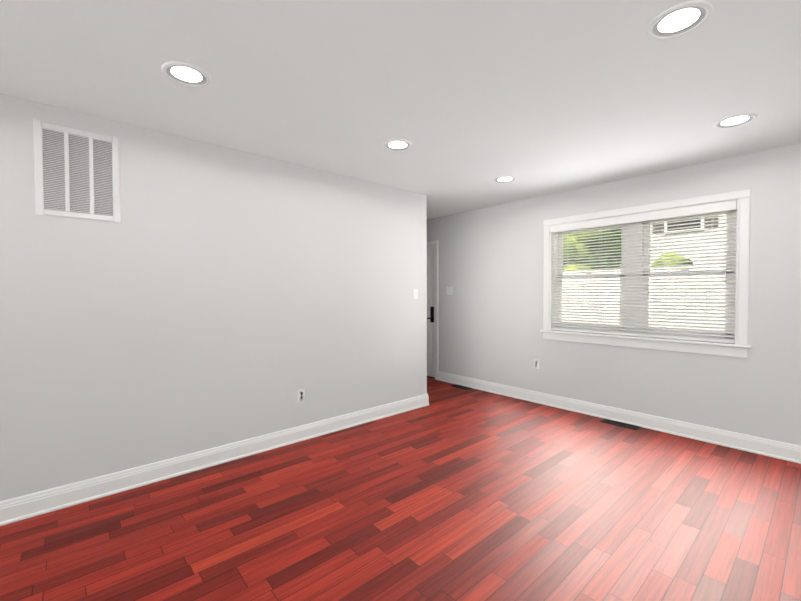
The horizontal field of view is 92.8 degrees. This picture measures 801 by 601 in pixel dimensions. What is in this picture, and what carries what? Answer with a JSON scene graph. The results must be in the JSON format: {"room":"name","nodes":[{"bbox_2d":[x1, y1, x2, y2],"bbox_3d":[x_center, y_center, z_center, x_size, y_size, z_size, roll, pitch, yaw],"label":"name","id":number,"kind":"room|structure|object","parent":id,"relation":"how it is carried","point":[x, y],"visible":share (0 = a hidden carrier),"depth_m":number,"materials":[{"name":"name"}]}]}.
{"room":"empty living room","nodes":[
{"label":"empty living room","id":0,"kind":"room"},
{"bbox_2d":[0,93,426,500],"bbox_3d":[-2.352,0.069,2.160,6.990,2.510,0.120,-1,2,-42],"label":"wall","id":1,"kind":"structure","parent":0,"point":[200,296],"depth_m":2.79,"materials":[{"name":"paint"}]},
{"bbox_2d":[33,119,119,221],"bbox_3d":[-1.998,-0.787,2.371,0.406,0.552,0.012,-1,2,-42],"label":"air vent","id":2,"kind":"object","parent":1,"relation":"in","point":[76,173],"visible":1,"depth_m":2.36,"materials":[{"name":"white metal"}]},
{"bbox_2d":[0,394,428,525],"bbox_3d":[-2.245,1.207,2.198,6.866,0.132,0.056,-1,2,-42],"label":"baseboard","id":3,"kind":"structure","parent":1,"relation":"attached to","point":[16,509],"depth_m":2.74,"materials":[{"name":"white wood"}]},
{"bbox_2d":[297,388,304,402],"bbox_3d":[-0.882,0.846,3.390,0.070,0.115,0.008,-1,2,-42],"label":"outlet","id":4,"kind":"object","parent":1,"relation":"attached to","point":[301,395],"visible":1,"depth_m":3.39,"materials":[{"name":"white plastic"}]},
{"bbox_2d":[413,289,417,298],"bbox_3d":[0.175,-0.075,4.304,0.070,0.115,0.018,-1,2,-42],"label":"light switch","id":5,"kind":"object","parent":1,"relation":"attached to","point":[415,293],"visible":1,"depth_m":4.30,"materials":[{"name":"white plastic"}]},
{"bbox_2d":[0,377,800,600],"bbox_3d":[-0.409,1.356,0.784,8.336,0.120,9.050,-1,2,-42],"label":"floor","id":6,"kind":"structure","parent":0,"point":[449,493],"depth_m":2.17,"materials":[{"name":"red wood"}]},
{"bbox_2d":[450,384,472,389],"bbox_3d":[0.843,1.201,5.289,0.125,0.005,0.320,-1,2,-42],"label":"floor vent","id":7,"kind":"object","parent":6,"relation":"in","point":[461,387],"visible":1,"depth_m":5.27,"materials":[{"name":"brown metal"}]},
{"bbox_2d":[601,419,639,429],"bbox_3d":[2.178,1.227,3.781,0.125,0.005,0.320,-1,2,-42],"label":"floor vent","id":8,"kind":"object","parent":6,"relation":"in","point":[621,424],"visible":1,"depth_m":3.77,"materials":[{"name":"brown metal"}]},
{"bbox_2d":[0,0,800,218],"bbox_3d":[-0.285,-1.216,0.849,8.686,0.140,9.050,-1,2,-42],"label":"ceiling","id":9,"kind":"structure","parent":0,"point":[470,100],"depth_m":2.04,"materials":[{"name":"paint"}]},
{"bbox_2d":[162,61,210,86],"bbox_3d":[-1.101,-1.161,1.964,0.220,0.010,0.220,-1,2,-42],"label":"recessed light","id":10,"kind":"object","parent":9,"relation":"in","point":[186,74],"visible":1,"depth_m":1.96,"materials":[{"name":"white plastic"}]},
{"bbox_2d":[383,139,411,150],"bbox_3d":[-0.021,-1.182,2.908,0.220,0.010,0.220,-1,2,-42],"label":"recessed light","id":11,"kind":"object","parent":9,"relation":"in","point":[397,145],"visible":1,"depth_m":2.90,"materials":[{"name":"white plastic"}]},
{"bbox_2d":[494,176,516,182],"bbox_3d":[1.043,-1.203,3.796,0.220,0.010,0.220,-1,2,-42],"label":"recessed light","id":12,"kind":"object","parent":9,"relation":"in","point":[504,179],"visible":1,"depth_m":3.80,"materials":[{"name":"white plastic"}]},
{"bbox_2d":[647,0,712,39],"bbox_3d":[1.157,-1.160,1.586,0.220,0.010,0.220,-1,2,-42],"label":"recessed light","id":13,"kind":"object","parent":9,"relation":"in","point":[679,20],"visible":1,"depth_m":1.58,"materials":[{"name":"white plastic"}]},
{"bbox_2d":[713,113,757,128],"bbox_3d":[2.205,-1.181,2.514,0.220,0.010,0.220,-1,2,-42],"label":"recessed light","id":14,"kind":"object","parent":9,"relation":"in","point":[736,120],"visible":1,"depth_m":2.51,"materials":[{"name":"white plastic"}]},
{"bbox_2d":[427,143,800,445],"bbox_3d":[2.652,0.029,3.471,0.150,2.510,8.750,-1,2,-42],"label":"wall","id":15,"kind":"structure","parent":0,"point":[490,309],"depth_m":3.74,"materials":[{"name":"paint"}]},
{"bbox_2d":[427,247,434,376],"bbox_3d":[0.261,0.177,6.104,0.084,1.993,0.826,-1,2,-42],"label":"entry door","id":16,"kind":"structure","parent":15,"relation":"in","point":[431,311],"depth_m":5.87,"materials":[{"name":"white wood"}]},
{"bbox_2d":[427,241,437,379],"bbox_3d":[0.292,0.143,6.126,0.168,2.092,0.984,-1,2,-42],"label":"door frame","id":17,"kind":"structure","parent":15,"relation":"attached to","point":[432,244],"depth_m":5.72,"materials":[{"name":"white wood"}]},
{"bbox_2d":[447,287,452,294],"bbox_3d":[0.709,-0.141,5.535,0.018,0.115,0.116,-1,2,-42],"label":"light switch","id":18,"kind":"object","parent":15,"relation":"attached to","point":[449,290],"visible":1,"depth_m":5.53,"materials":[{"name":"white plastic"}]},
{"bbox_2d":[534,359,538,368],"bbox_3d":[1.617,0.756,4.538,0.008,0.115,0.070,-1,2,-42],"label":"outlet","id":19,"kind":"object","parent":15,"relation":"attached to","point":[536,363],"visible":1,"depth_m":4.53,"materials":[{"name":"white plastic"}]},
{"bbox_2d":[438,371,800,463],"bbox_3d":[2.960,1.176,3.016,0.026,0.132,7.230,-1,2,-42],"label":"baseboard","id":20,"kind":"structure","parent":15,"relation":"attached to","point":[753,444],"depth_m":3.66,"materials":[{"name":"white wood"}]},
{"bbox_2d":[540,189,751,357],"bbox_3d":[2.304,-0.230,3.821,0.200,1.383,1.824,-1,2,-42],"label":"double-hung window","id":21,"kind":"structure","parent":15,"relation":"in","point":[733,220],"depth_m":3.65,"materials":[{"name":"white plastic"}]},
{"bbox_2d":[551,201,736,342],"bbox_3d":[2.285,-0.244,3.804,0.082,1.186,1.608,-1,2,-42],"label":"window blind","id":22,"kind":"object","parent":21,"relation":"attached to","point":[694,211],"visible":0.9,"depth_m":3.66,"materials":[{"name":"white plastic"}]},
{"label":"outside","id":23,"kind":"structure","parent":0,"visible":0},
{"bbox_3d":[27.406,1.388,25.115,65.564,0.200,85.000,-1,2,-42],"label":"lawn","id":24,"kind":"structure","parent":23,"visible":0},
{"bbox_2d":[563,227,620,271],"bbox_3d":[5.846,-0.849,13.305,4.986,4.860,4.679,-1,2,-42],"label":"tree","id":25,"kind":"object","parent":24,"relation":"on","point":[592,250],"depth_m":11.64,"materials":[{"name":"green plant"}]},
{"bbox_2d":[562,265,724,329],"bbox_3d":[6.859,0.533,4.955,0.160,2.420,36.080,-1,2,-42],"label":"vinyl fence","id":26,"kind":"object","parent":24,"relation":"on","point":[649,297],"depth_m":7.16,"materials":[{"name":"white plastic"}]},
{"bbox_2d":[651,253,692,297],"bbox_3d":[7.420,0.160,10.649,1.473,2.939,1.219,-1,2,-42],"label":"tree","id":27,"kind":"object","parent":24,"relation":"on","point":[672,261],"depth_m":10.02,"materials":[{"name":"green plant"}]},
{"bbox_2d":[618,214,726,325],"bbox_3d":[14.126,-2.811,12.949,8.820,8.750,19.300,-1,2,-42],"label":"neighbouring house","id":28,"kind":"structure","parent":24,"relation":"on","point":[710,219],"depth_m":12.23,"materials":[{"name":"white"}]}
]}

